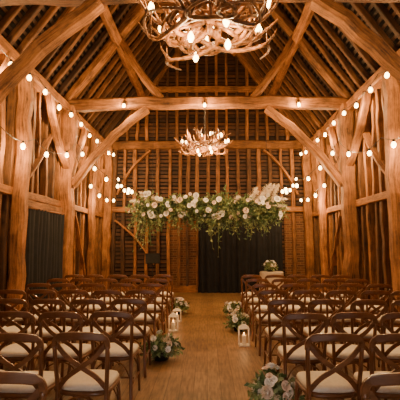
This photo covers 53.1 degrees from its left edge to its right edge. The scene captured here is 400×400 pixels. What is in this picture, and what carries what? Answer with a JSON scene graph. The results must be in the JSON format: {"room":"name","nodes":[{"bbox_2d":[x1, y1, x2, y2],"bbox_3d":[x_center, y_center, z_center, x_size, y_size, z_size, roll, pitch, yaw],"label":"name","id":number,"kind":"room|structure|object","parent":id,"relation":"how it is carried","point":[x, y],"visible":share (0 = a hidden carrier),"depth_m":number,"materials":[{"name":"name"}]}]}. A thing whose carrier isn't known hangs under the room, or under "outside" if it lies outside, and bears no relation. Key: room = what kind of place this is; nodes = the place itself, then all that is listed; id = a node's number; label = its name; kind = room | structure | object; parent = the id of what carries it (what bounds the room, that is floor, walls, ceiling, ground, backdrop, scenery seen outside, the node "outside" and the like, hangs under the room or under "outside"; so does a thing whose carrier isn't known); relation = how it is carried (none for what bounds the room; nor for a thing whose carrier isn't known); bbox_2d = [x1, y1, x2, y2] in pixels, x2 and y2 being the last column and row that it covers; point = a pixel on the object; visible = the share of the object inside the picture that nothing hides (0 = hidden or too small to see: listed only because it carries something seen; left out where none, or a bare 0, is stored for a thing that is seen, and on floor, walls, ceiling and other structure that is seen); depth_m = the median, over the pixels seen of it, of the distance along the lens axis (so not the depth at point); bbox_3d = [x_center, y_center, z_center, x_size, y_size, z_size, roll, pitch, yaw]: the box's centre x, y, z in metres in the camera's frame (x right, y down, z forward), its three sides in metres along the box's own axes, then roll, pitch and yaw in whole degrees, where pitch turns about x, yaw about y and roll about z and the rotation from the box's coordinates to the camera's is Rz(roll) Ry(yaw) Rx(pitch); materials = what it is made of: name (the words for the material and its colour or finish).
{"room":"event hall","nodes":[
{"label":"event hall","id":0,"kind":"room"},
{"bbox_2d":[0,34,104,324],"bbox_3d":[-3.393,-0.326,5.376,0.470,5.001,16.500,0,-6,1],"label":"wall","id":1,"kind":"structure","parent":0,"point":[45,171],"depth_m":8.43,"materials":[{"name":"brown wood"}]},
{"bbox_2d":[0,126,70,156],"label":"string lights","id":2,"kind":"object","parent":1,"relation":"attached to","point":[22,145],"depth_m":7.48,"materials":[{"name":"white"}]},
{"bbox_2d":[28,199,62,212],"bbox_3d":[-3.217,0.138,8.200,0.110,0.131,1.980,0,-6,1],"label":"rail","id":3,"kind":"object","parent":1,"relation":"attached to","point":[31,203],"visible":0.63,"depth_m":8.16,"materials":[{"name":"brown wood"}]},
{"bbox_2d":[22,206,64,325],"bbox_3d":[-3.130,1.332,8.085,0.102,2.260,1.890,0,-6,1],"label":"curtain","id":4,"kind":"object","parent":3,"relation":"hanging from","point":[45,228],"visible":0.62,"depth_m":7.99,"materials":[{"name":"black fabric"}]},
{"bbox_2d":[27,73,101,142],"label":"string lights","id":5,"kind":"object","parent":1,"relation":"attached to","point":[29,77],"depth_m":8.30,"materials":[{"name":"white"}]},
{"bbox_2d":[86,176,114,201],"label":"string lights","id":6,"kind":"object","parent":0,"point":[90,185],"depth_m":11.13,"materials":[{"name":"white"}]},
{"bbox_2d":[93,164,133,193],"label":"string lights","id":7,"kind":"object","parent":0,"point":[94,168],"depth_m":10.27,"materials":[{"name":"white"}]},
{"bbox_2d":[0,2,399,138],"bbox_3d":[0.091,-5.089,5.777,7.695,5.285,16.600,0,-6,1],"label":"ceiling","id":8,"kind":"structure","parent":0,"point":[20,25],"depth_m":9.34,"materials":[{"name":"brown wood"}]},
{"bbox_2d":[0,0,399,104],"bbox_3d":[0.085,-4.026,5.462,6.919,6.565,2.612,0,-6,1],"label":"roof truss","id":9,"kind":"object","parent":8,"relation":"attached to","point":[86,11],"visible":0.96,"depth_m":5.21,"materials":[{"name":"brown wood"}]},
{"bbox_2d":[138,0,279,70],"bbox_3d":[0.142,-2.417,5.311,1.927,0.836,1.986,0,-6,1],"label":"antler chandelier","id":10,"kind":"object","parent":9,"relation":"hanging from","point":[193,17],"visible":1,"depth_m":5.14,"materials":[{"name":"brown"}]},
{"bbox_2d":[125,41,289,256],"bbox_3d":[0.155,-1.565,11.072,4.576,6.279,1.362,0,-6,3],"label":"flower garland","id":11,"kind":"object","parent":8,"relation":"hanging from","point":[261,208],"visible":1,"depth_m":10.72,"materials":[{"name":"green plant"}]},
{"bbox_2d":[44,2,371,187],"bbox_3d":[0.163,-3.565,9.736,6.920,6.566,2.612,0,-6,1],"label":"roof truss","id":12,"kind":"object","parent":8,"relation":"attached to","point":[142,104],"visible":0.81,"depth_m":9.50,"materials":[{"name":"brown wood"}]},
{"bbox_2d":[174,109,232,156],"bbox_3d":[0.093,-1.644,9.497,1.429,1.082,1.254,0,-6,1],"label":"antler chandelier","id":13,"kind":"object","parent":12,"relation":"hanging from","point":[209,145],"visible":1,"depth_m":9.46,"materials":[{"name":"brown"}]},
{"bbox_2d":[0,292,399,399],"bbox_3d":[0.090,2.204,4.967,7.500,0.120,16.750,0,-6,1],"label":"floor","id":14,"kind":"structure","parent":0,"point":[212,365],"depth_m":5.30,"materials":[{"name":"brown wood"}]},
{"bbox_2d":[0,289,37,343],"bbox_3d":[-2.742,1.790,6.011,0.465,0.934,0.545,0,-6,2],"label":"cross-back chair","id":15,"kind":"object","parent":14,"relation":"on","point":[8,291],"visible":0.26,"depth_m":5.82,"materials":[{"name":"brown wood"}]},
{"bbox_2d":[5,69,33,326],"bbox_3d":[-3.178,-0.070,7.066,0.283,4.855,0.318,0,-6,1],"label":"timber post","id":16,"kind":"object","parent":14,"relation":"on","point":[18,219],"visible":0.79,"depth_m":6.98,"materials":[{"name":"brown wood"}]},
{"bbox_2d":[0,298,38,370],"bbox_3d":[-2.333,1.691,5.085,0.465,0.934,0.545,0,-6,0],"label":"cross-back chair","id":17,"kind":"object","parent":14,"relation":"on","point":[16,328],"visible":0.35,"depth_m":4.90,"materials":[{"name":"brown wood"}]},
{"bbox_2d":[0,371,47,399],"bbox_3d":[-1.042,1.392,2.306,0.465,0.934,0.545,0,-6,-1],"label":"cross-back chair","id":18,"kind":"object","parent":14,"relation":"on","point":[6,377],"visible":1,"depth_m":2.10,"materials":[{"name":"brown wood"}]},
{"bbox_2d":[0,311,48,370],"bbox_3d":[-1.865,1.592,4.165,0.465,0.934,0.545,0,-6,0],"label":"cross-back chair","id":19,"kind":"object","parent":14,"relation":"on","point":[14,353],"visible":0.68,"depth_m":3.99,"materials":[{"name":"brown wood"}]},
{"bbox_2d":[0,333,62,399],"bbox_3d":[-1.393,1.488,3.202,0.465,0.934,0.545,0,-6,3],"label":"cross-back chair","id":20,"kind":"object","parent":14,"relation":"on","point":[12,391],"visible":0.61,"depth_m":3.02,"materials":[{"name":"brown wood"}]},
{"bbox_2d":[25,283,58,325],"bbox_3d":[-2.721,1.889,6.934,0.465,0.934,0.545,0,-6,0],"label":"cross-back chair","id":21,"kind":"object","parent":14,"relation":"on","point":[48,307],"visible":0.28,"depth_m":6.74,"materials":[{"name":"brown wood"}]},
{"bbox_2d":[26,289,62,326],"bbox_3d":[-2.319,1.792,6.026,0.465,0.934,0.545,0,-6,0],"label":"cross-back chair","id":22,"kind":"object","parent":14,"relation":"on","point":[36,291],"visible":0.33,"depth_m":5.83,"materials":[{"name":"brown wood"}]},
{"bbox_2d":[27,299,75,376],"bbox_3d":[-1.847,1.685,5.038,0.465,0.934,0.545,0,-6,1],"label":"cross-back chair","id":23,"kind":"object","parent":14,"relation":"on","point":[47,337],"visible":0.44,"depth_m":4.85,"materials":[{"name":"brown wood"}]},
{"bbox_2d":[46,278,70,302],"bbox_3d":[-2.708,1.986,7.830,0.465,0.934,0.545,0,-6,1],"label":"cross-back chair","id":24,"kind":"object","parent":14,"relation":"on","point":[68,299],"visible":0.31,"depth_m":7.63,"materials":[{"name":"brown wood"}]},
{"bbox_2d":[36,311,91,399],"bbox_3d":[-1.373,1.589,4.141,0.465,0.934,0.545,0,-6,2],"label":"cross-back chair","id":25,"kind":"object","parent":14,"relation":"on","point":[79,351],"visible":0.62,"depth_m":3.96,"materials":[{"name":"brown wood"}]},
{"bbox_2d":[49,283,80,330],"bbox_3d":[-2.304,1.887,6.910,0.465,0.934,0.545,0,-6,0],"label":"cross-back chair","id":26,"kind":"object","parent":14,"relation":"on","point":[52,286],"visible":0.27,"depth_m":6.72,"materials":[{"name":"brown wood"}]},
{"bbox_2d":[59,105,77,295],"bbox_3d":[-3.132,0.180,9.382,0.365,4.855,0.377,0,-6,1],"label":"timber post","id":27,"kind":"object","parent":14,"relation":"on","point":[69,131],"visible":0.57,"depth_m":9.31,"materials":[{"name":"brown wood"}]},
{"bbox_2d":[58,290,95,346],"bbox_3d":[-1.829,1.788,5.991,0.465,0.934,0.545,0,-6,1],"label":"cross-back chair","id":28,"kind":"object","parent":14,"relation":"on","point":[83,292],"visible":0.37,"depth_m":5.80,"materials":[{"name":"brown wood"}]},
{"bbox_2d":[64,274,89,304],"bbox_3d":[-2.692,2.089,8.790,0.465,0.934,0.545,0,-6,2],"label":"cross-back chair","id":29,"kind":"object","parent":14,"relation":"on","point":[71,275],"visible":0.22,"depth_m":8.59,"materials":[{"name":"brown wood"}]},
{"bbox_2d":[70,278,92,304],"bbox_3d":[-2.282,1.992,7.889,0.465,0.934,0.545,0,-6,1],"label":"cross-back chair","id":30,"kind":"object","parent":14,"relation":"on","point":[74,279],"visible":0.23,"depth_m":7.69,"materials":[{"name":"brown wood"}]},
{"bbox_2d":[51,332,120,399],"bbox_3d":[-0.903,1.492,3.240,0.465,0.934,0.545,0,-6,2],"label":"cross-back chair","id":31,"kind":"object","parent":14,"relation":"on","point":[81,382],"visible":1,"depth_m":3.07,"materials":[{"name":"brown wood"}]},
{"bbox_2d":[67,299,113,373],"bbox_3d":[-1.352,1.685,5.036,0.465,0.934,0.545,0,-6,1],"label":"cross-back chair","id":32,"kind":"object","parent":14,"relation":"on","point":[72,308],"visible":0.41,"depth_m":4.85,"materials":[{"name":"brown wood"}]},
{"bbox_2d":[85,130,98,291],"bbox_3d":[-3.102,0.403,11.461,0.275,4.854,0.272,0,-6,1],"label":"timber post","id":33,"kind":"object","parent":14,"relation":"on","point":[92,175],"visible":0.71,"depth_m":11.36,"materials":[{"name":"brown wood"}]},
{"bbox_2d":[79,283,109,325],"bbox_3d":[-1.807,1.888,6.920,0.465,0.934,0.545,0,-6,1],"label":"cross-back chair","id":34,"kind":"object","parent":14,"relation":"on","point":[84,307],"visible":0.41,"depth_m":6.74,"materials":[{"name":"brown wood"}]},
{"bbox_2d":[83,274,107,312],"bbox_3d":[-2.276,2.087,8.773,0.465,0.934,0.545,0,-6,3],"label":"cross-back chair","id":35,"kind":"object","parent":14,"relation":"on","point":[92,275],"visible":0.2,"depth_m":8.57,"materials":[{"name":"brown wood"}]},
{"bbox_2d":[100,146,112,289],"bbox_3d":[-3.066,0.585,13.150,0.329,4.864,0.369,0,-6,1],"label":"timber post","id":36,"kind":"object","parent":14,"relation":"on","point":[108,159],"visible":0.84,"depth_m":13.05,"materials":[{"name":"brown wood"}]},
{"bbox_2d":[95,278,117,327],"bbox_3d":[-1.798,1.988,7.852,0.465,0.934,0.545,0,-6,-1],"label":"cross-back chair","id":37,"kind":"object","parent":14,"relation":"on","point":[101,279],"visible":0.28,"depth_m":7.66,"materials":[{"name":"brown wood"}]},
{"bbox_2d":[92,290,125,343],"bbox_3d":[-1.335,1.785,5.959,0.465,0.934,0.545,0,-6,1],"label":"cross-back chair","id":38,"kind":"object","parent":14,"relation":"on","point":[120,321],"visible":0.39,"depth_m":5.78,"materials":[{"name":"brown wood"}]},
{"bbox_2d":[87,311,140,399],"bbox_3d":[-0.877,1.593,4.174,0.465,0.934,0.545,0,-6,2],"label":"cross-back chair","id":39,"kind":"object","parent":14,"relation":"on","point":[119,351],"visible":0.78,"depth_m":4.00,"materials":[{"name":"brown wood"}]},
{"bbox_2d":[107,274,130,313],"bbox_3d":[-1.773,2.089,8.785,0.465,0.934,0.545,0,-6,1],"label":"cross-back chair","id":40,"kind":"object","parent":14,"relation":"on","point":[115,275],"visible":0.21,"depth_m":8.60,"materials":[{"name":"brown wood"}]},
{"bbox_2d":[108,283,137,339],"bbox_3d":[-1.317,1.888,6.924,0.465,0.934,0.545,0,-6,0],"label":"cross-back chair","id":41,"kind":"object","parent":14,"relation":"on","point":[132,308],"visible":0.33,"depth_m":6.74,"materials":[{"name":"brown wood"}]},
{"bbox_2d":[109,298,150,377],"bbox_3d":[-0.869,1.690,5.078,0.465,0.934,0.545,0,-6,1],"label":"cross-back chair","id":42,"kind":"object","parent":14,"relation":"on","point":[140,332],"visible":0.73,"depth_m":4.90,"materials":[{"name":"brown wood"}]},
{"bbox_2d":[118,278,144,325],"bbox_3d":[-1.311,1.984,7.812,0.465,0.934,0.545,0,-6,1],"label":"cross-back chair","id":43,"kind":"object","parent":14,"relation":"on","point":[128,279],"visible":0.23,"depth_m":7.61,"materials":[{"name":"brown wood"}]},
{"bbox_2d":[129,274,150,300],"bbox_3d":[-1.295,2.087,8.769,0.465,0.934,0.545,0,-6,2],"label":"cross-back chair","id":44,"kind":"object","parent":14,"relation":"on","point":[138,275],"visible":0.23,"depth_m":8.58,"materials":[{"name":"brown wood"}]},
{"bbox_2d":[126,289,159,342],"bbox_3d":[-0.849,1.790,6.007,0.465,0.934,0.545,0,-6,2],"label":"cross-back chair","id":45,"kind":"object","parent":14,"relation":"on","point":[152,318],"visible":0.65,"depth_m":5.82,"materials":[{"name":"brown wood"}]},
{"bbox_2d":[136,283,164,339],"bbox_3d":[-0.834,1.890,6.936,0.465,0.934,0.545,0,-6,-1],"label":"cross-back chair","id":46,"kind":"object","parent":14,"relation":"on","point":[160,308],"visible":0.57,"depth_m":6.75,"materials":[{"name":"brown wood"}]},
{"bbox_2d":[145,253,160,289],"bbox_3d":[-1.416,2.225,11.792,0.482,1.290,0.408,-1,-6,13],"label":"music stand","id":47,"kind":"object","parent":14,"relation":"on","point":[150,258],"visible":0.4,"depth_m":11.87,"materials":[{"name":"black metal"}]},
{"bbox_2d":[145,278,169,327],"bbox_3d":[-0.821,1.988,7.846,0.465,0.934,0.545,0,-6,1],"label":"cross-back chair","id":48,"kind":"object","parent":14,"relation":"on","point":[158,299],"visible":0.58,"depth_m":7.66,"materials":[{"name":"brown wood"}]},
{"bbox_2d":[139,329,184,361],"bbox_3d":[-0.551,2.008,5.497,0.638,0.375,0.611,-6,-8,43],"label":"flower arrangement","id":49,"kind":"object","parent":14,"relation":"on","point":[161,349],"visible":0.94,"depth_m":5.43,"materials":[{"name":"green plant"}]},
{"bbox_2d":[153,274,173,318],"bbox_3d":[-0.797,2.090,8.796,0.465,0.934,0.545,0,-6,1],"label":"cross-back chair","id":50,"kind":"object","parent":14,"relation":"on","point":[170,294],"visible":0.49,"depth_m":8.61,"materials":[{"name":"brown wood"}]},
{"bbox_2d":[168,311,177,331],"bbox_3d":[-0.489,2.211,7.315,0.170,0.369,0.170,0,-6,1],"label":"candle lantern","id":51,"kind":"object","parent":14,"relation":"on","point":[172,315],"visible":1,"depth_m":7.27,"materials":[{"name":"white paint"}]},
{"bbox_2d":[172,306,180,321],"bbox_3d":[-0.473,2.335,8.207,0.170,0.313,0.170,0,-6,1],"label":"candle lantern","id":52,"kind":"object","parent":14,"relation":"on","point":[175,309],"visible":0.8,"depth_m":8.15,"materials":[{"name":"white paint"}]},
{"bbox_2d":[165,297,189,313],"bbox_3d":[-0.519,2.397,9.093,0.590,0.370,0.557,0,-6,1],"label":"flower arrangement","id":53,"kind":"object","parent":14,"relation":"on","point":[179,302],"visible":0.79,"depth_m":9.02,"materials":[{"name":"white plant"}]},
{"bbox_2d":[222,300,243,315],"bbox_3d":[0.741,2.359,8.699,0.564,0.362,0.587,0,-6,1],"label":"flower arrangement","id":54,"kind":"object","parent":14,"relation":"on","point":[230,307],"visible":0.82,"depth_m":8.61,"materials":[{"name":"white plant"}]},
{"bbox_2d":[222,309,254,331],"bbox_3d":[0.714,2.196,7.345,0.555,0.396,0.539,-6,-8,42],"label":"flower arrangement","id":55,"kind":"object","parent":14,"relation":"on","point":[235,319],"visible":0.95,"depth_m":7.27,"materials":[{"name":"green plant"}]},
{"bbox_2d":[238,322,249,346],"bbox_3d":[0.693,2.102,6.300,0.170,0.369,0.170,0,-6,1],"label":"candle lantern","id":56,"kind":"object","parent":14,"relation":"on","point":[242,326],"visible":1,"depth_m":6.26,"materials":[{"name":"white paint"}]},
{"bbox_2d":[240,275,261,312],"bbox_3d":[1.109,2.084,8.739,0.465,0.934,0.545,0,-6,3],"label":"cross-back chair","id":57,"kind":"object","parent":14,"relation":"on","point":[243,294],"visible":0.44,"depth_m":8.56,"materials":[{"name":"brown wood"}]},
{"bbox_2d":[244,278,268,314],"bbox_3d":[1.093,1.984,7.814,0.465,0.934,0.545,0,-6,2],"label":"cross-back chair","id":58,"kind":"object","parent":14,"relation":"on","point":[248,301],"visible":0.63,"depth_m":7.64,"materials":[{"name":"brown wood"}]},
{"bbox_2d":[249,284,277,340],"bbox_3d":[1.079,1.879,6.839,0.465,0.934,0.545,0,-6,1],"label":"cross-back chair","id":59,"kind":"object","parent":14,"relation":"on","point":[253,308],"visible":0.66,"depth_m":6.66,"materials":[{"name":"brown wood"}]},
{"bbox_2d":[259,271,283,297],"bbox_3d":[2.164,2.534,12.062,0.800,0.742,0.800,0,-6,1],"label":"table","id":60,"kind":"object","parent":14,"relation":"on","point":[263,274],"visible":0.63,"depth_m":11.79,"materials":[{"name":"beige fabric"}]},
{"bbox_2d":[262,260,277,271],"bbox_3d":[2.121,1.972,12.075,0.495,0.368,0.494,3,-7,-29],"label":"flower arrangement","id":61,"kind":"object","parent":60,"relation":"on","point":[270,266],"visible":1,"depth_m":11.98,"materials":[{"name":"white plant"}]},
{"bbox_2d":[255,290,289,355],"bbox_3d":[1.065,1.787,5.978,0.465,0.934,0.545,0,-6,0],"label":"cross-back chair","id":62,"kind":"object","parent":14,"relation":"on","point":[260,318],"visible":0.72,"depth_m":5.80,"materials":[{"name":"brown wood"}]},
{"bbox_2d":[243,362,305,399],"bbox_3d":[0.715,1.810,3.866,0.602,0.420,0.655,0,-6,1],"label":"flower arrangement","id":63,"kind":"object","parent":14,"relation":"on","point":[271,387],"visible":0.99,"depth_m":3.77,"materials":[{"name":"green plant"}]},
{"bbox_2d":[263,275,285,297],"bbox_3d":[1.606,2.082,8.726,0.465,0.934,0.545,0,-6,1],"label":"cross-back chair","id":64,"kind":"object","parent":14,"relation":"on","point":[267,276],"visible":0.24,"depth_m":8.53,"materials":[{"name":"brown wood"}]},
{"bbox_2d":[269,278,296,327],"bbox_3d":[1.583,1.983,7.803,0.465,0.934,0.545,0,-6,0],"label":"cross-back chair","id":65,"kind":"object","parent":14,"relation":"on","point":[283,279],"visible":0.2,"depth_m":7.61,"materials":[{"name":"brown wood"}]},
{"bbox_2d":[264,299,305,370],"bbox_3d":[1.044,1.682,5.005,0.465,0.934,0.545,0,-6,1],"label":"cross-back chair","id":66,"kind":"object","parent":14,"relation":"on","point":[272,333],"visible":0.76,"depth_m":4.83,"materials":[{"name":"brown wood"}]},
{"bbox_2d":[277,283,306,329],"bbox_3d":[1.562,1.882,6.867,0.465,0.934,0.545,0,-6,2],"label":"cross-back chair","id":67,"kind":"object","parent":14,"relation":"on","point":[282,308],"visible":0.38,"depth_m":6.69,"materials":[{"name":"brown wood"}]},
{"bbox_2d":[284,275,307,314],"bbox_3d":[2.085,2.084,8.744,0.465,0.934,0.545,0,-6,1],"label":"cross-back chair","id":68,"kind":"object","parent":14,"relation":"on","point":[289,276],"visible":0.23,"depth_m":8.55,"materials":[{"name":"brown wood"}]},
{"bbox_2d":[276,313,328,391],"bbox_3d":[1.026,1.581,4.067,0.465,0.934,0.545,0,-6,1],"label":"cross-back chair","id":69,"kind":"object","parent":14,"relation":"on","point":[293,354],"visible":0.73,"depth_m":3.89,"materials":[{"name":"brown wood"}]},
{"bbox_2d":[290,290,323,348],"bbox_3d":[1.557,1.786,5.976,0.465,0.934,0.545,0,-6,1],"label":"cross-back chair","id":70,"kind":"object","parent":14,"relation":"on","point":[297,292],"visible":0.41,"depth_m":5.79,"materials":[{"name":"brown wood"}]},
{"bbox_2d":[296,278,319,328],"bbox_3d":[2.073,1.983,7.805,0.465,0.934,0.545,0,-6,3],"label":"cross-back chair","id":71,"kind":"object","parent":14,"relation":"on","point":[301,298],"visible":0.24,"depth_m":7.61,"materials":[{"name":"brown wood"}]},
{"bbox_2d":[301,145,315,289],"bbox_3d":[3.530,0.569,13.003,0.332,4.851,0.353,0,-6,1],"label":"timber post","id":72,"kind":"object","parent":14,"relation":"on","point":[306,165],"visible":0.8,"depth_m":12.87,"materials":[{"name":"brown wood"}]},
{"bbox_2d":[307,275,331,313],"bbox_3d":[2.577,2.081,8.715,0.465,0.934,0.545,0,-6,1],"label":"cross-back chair","id":73,"kind":"object","parent":14,"relation":"on","point":[312,276],"visible":0.22,"depth_m":8.52,"materials":[{"name":"brown wood"}]},
{"bbox_2d":[305,283,336,324],"bbox_3d":[2.061,1.882,6.864,0.465,0.934,0.545,0,-6,1],"label":"cross-back chair","id":74,"kind":"object","parent":14,"relation":"on","point":[331,309],"visible":0.35,"depth_m":6.68,"materials":[{"name":"brown wood"}]},
{"bbox_2d":[316,129,329,292],"bbox_3d":[3.502,0.393,11.365,0.257,4.851,0.268,0,-6,1],"label":"timber post","id":75,"kind":"object","parent":14,"relation":"on","point":[321,177],"visible":0.69,"depth_m":11.27,"materials":[{"name":"brown wood"}]},
{"bbox_2d":[303,299,348,375],"bbox_3d":[1.536,1.683,5.017,0.465,0.934,0.545,0,-6,2],"label":"cross-back chair","id":76,"kind":"object","parent":14,"relation":"on","point":[307,331],"visible":0.38,"depth_m":4.83,"materials":[{"name":"brown wood"}]},
{"bbox_2d":[295,333,364,399],"bbox_3d":[1.019,1.488,3.200,0.465,0.934,0.545,0,-6,0],"label":"cross-back chair","id":77,"kind":"object","parent":14,"relation":"on","point":[332,384],"visible":1,"depth_m":3.03,"materials":[{"name":"brown wood"}]},
{"bbox_2d":[322,278,344,305],"bbox_3d":[2.563,1.983,7.804,0.465,0.934,0.545,0,-6,3],"label":"cross-back chair","id":78,"kind":"object","parent":14,"relation":"on","point":[333,279],"visible":0.2,"depth_m":7.62,"materials":[{"name":"brown wood"}]},
{"bbox_2d":[318,290,357,347],"bbox_3d":[2.037,1.784,5.951,0.465,0.934,0.545,0,-6,0],"label":"cross-back chair","id":79,"kind":"object","parent":14,"relation":"on","point":[333,292],"visible":0.31,"depth_m":5.76,"materials":[{"name":"brown wood"}]},
{"bbox_2d":[330,275,351,297],"bbox_3d":[2.995,2.075,8.660,0.465,0.934,0.545,0,-6,0],"label":"cross-back chair","id":80,"kind":"object","parent":14,"relation":"on","point":[334,276],"visible":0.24,"depth_m":8.46,"materials":[{"name":"brown wood"}]},
{"bbox_2d":[337,103,361,297],"bbox_3d":[3.462,0.165,9.246,0.372,4.863,0.402,0,-6,1],"label":"timber post","id":81,"kind":"object","parent":14,"relation":"on","point":[346,123],"visible":0.73,"depth_m":9.12,"materials":[{"name":"brown wood"}]},
{"bbox_2d":[335,283,365,325],"bbox_3d":[2.551,1.884,6.882,0.465,0.934,0.545,0,-6,1],"label":"cross-back chair","id":82,"kind":"object","parent":14,"relation":"on","point":[348,284],"visible":0.27,"depth_m":6.69,"materials":[{"name":"brown wood"}]},
{"bbox_2d":[322,312,380,399],"bbox_3d":[1.524,1.585,4.108,0.465,0.934,0.545,0,-6,2],"label":"cross-back chair","id":83,"kind":"object","parent":14,"relation":"on","point":[335,353],"visible":0.59,"depth_m":3.93,"materials":[{"name":"brown wood"}]},
{"bbox_2d":[342,279,368,325],"bbox_3d":[2.984,1.979,7.762,0.465,0.934,0.545,0,-6,2],"label":"cross-back chair","id":84,"kind":"object","parent":14,"relation":"on","point":[348,280],"visible":0.2,"depth_m":7.56,"materials":[{"name":"brown wood"}]},
{"bbox_2d":[344,299,389,377],"bbox_3d":[2.029,1.679,4.981,0.465,0.934,0.545,0,-6,0],"label":"cross-back chair","id":85,"kind":"object","parent":14,"relation":"on","point":[353,330],"visible":0.45,"depth_m":4.79,"materials":[{"name":"brown wood"}]},
{"bbox_2d":[355,290,390,327],"bbox_3d":[2.535,1.780,5.920,0.465,0.934,0.545,0,-6,2],"label":"cross-back chair","id":86,"kind":"object","parent":14,"relation":"on","point":[369,292],"visible":0.35,"depth_m":5.73,"materials":[{"name":"brown wood"}]},
{"bbox_2d":[357,284,392,326],"bbox_3d":[2.969,1.877,6.815,0.465,0.934,0.545,0,-6,-1],"label":"cross-back chair","id":87,"kind":"object","parent":14,"relation":"on","point":[367,308],"visible":0.3,"depth_m":6.62,"materials":[{"name":"brown wood"}]},
{"bbox_2d":[351,333,399,399],"bbox_3d":[1.500,1.487,3.193,0.465,0.934,0.545,0,-6,0],"label":"cross-back chair","id":88,"kind":"object","parent":14,"relation":"on","point":[384,392],"visible":0.48,"depth_m":3.01,"materials":[{"name":"brown wood"}]},
{"bbox_2d":[360,372,399,399],"bbox_3d":[1.070,1.389,2.286,0.465,0.934,0.545,0,-6,0],"label":"cross-back chair","id":89,"kind":"object","parent":14,"relation":"on","point":[379,379],"visible":1,"depth_m":2.08,"materials":[{"name":"brown wood"}]},
{"bbox_2d":[367,312,399,399],"bbox_3d":[2.004,1.585,4.099,0.465,0.934,0.545,0,-6,2],"label":"cross-back chair","id":90,"kind":"object","parent":14,"relation":"on","point":[391,351],"visible":0.55,"depth_m":3.93,"materials":[{"name":"brown wood"}]},
{"bbox_2d":[378,300,399,369],"bbox_3d":[2.519,1.679,4.978,0.465,0.934,0.545,0,-6,2],"label":"cross-back chair","id":91,"kind":"object","parent":14,"relation":"on","point":[396,302],"visible":0.3,"depth_m":4.80,"materials":[{"name":"brown wood"}]},
{"bbox_2d":[380,291,399,343],"bbox_3d":[2.948,1.777,5.891,0.465,0.934,0.545,0,-6,2],"label":"cross-back chair","id":92,"kind":"object","parent":14,"relation":"on","point":[396,321],"visible":0.27,"depth_m":5.71,"materials":[{"name":"brown wood"}]},
{"bbox_2d":[381,67,399,326],"bbox_3d":[3.427,-0.080,6.966,0.297,4.860,0.325,0,-6,1],"label":"timber post","id":93,"kind":"object","parent":14,"relation":"on","point":[391,86],"visible":0.8,"depth_m":6.93,"materials":[{"name":"brown wood"}]},
{"bbox_2d":[103,22,313,292],"bbox_3d":[0.232,-1.897,13.591,7.440,9.880,0.376,0,-6,1],"label":"wall","id":94,"kind":"structure","parent":0,"point":[147,146],"depth_m":13.50,"materials":[{"name":"brown wood"}]},
{"bbox_2d":[198,214,282,292],"bbox_3d":[1.314,1.710,13.003,2.770,2.560,0.128,0,-6,1],"label":"curtain","id":95,"kind":"object","parent":94,"relation":"hanging from","point":[237,258],"visible":0.67,"depth_m":12.99,"materials":[{"name":"black fabric"}]},
{"bbox_2d":[280,164,321,193],"label":"string lights","id":96,"kind":"object","parent":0,"point":[308,178],"depth_m":10.20,"materials":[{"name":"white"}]},
{"bbox_2d":[300,192,316,201],"label":"string lights","id":97,"kind":"object","parent":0,"point":[315,194],"depth_m":11.78,"materials":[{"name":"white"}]},
{"bbox_2d":[310,49,399,325],"bbox_3d":[3.577,-0.339,5.255,0.469,5.001,16.500,0,-6,1],"label":"wall","id":98,"kind":"structure","parent":0,"point":[375,264],"depth_m":8.59,"materials":[{"name":"brown wood"}]},
{"bbox_2d":[312,101,357,141],"label":"string lights","id":99,"kind":"object","parent":98,"relation":"attached to","point":[356,105],"depth_m":9.51,"materials":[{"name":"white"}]},
{"bbox_2d":[328,137,399,155],"label":"string lights","id":100,"kind":"object","parent":98,"relation":"attached to","point":[369,152],"depth_m":7.54,"materials":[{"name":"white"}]},
{"bbox_2d":[363,70,388,93],"label":"string lights","id":101,"kind":"object","parent":98,"relation":"attached to","point":[386,75],"depth_m":7.30,"materials":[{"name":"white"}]}
]}

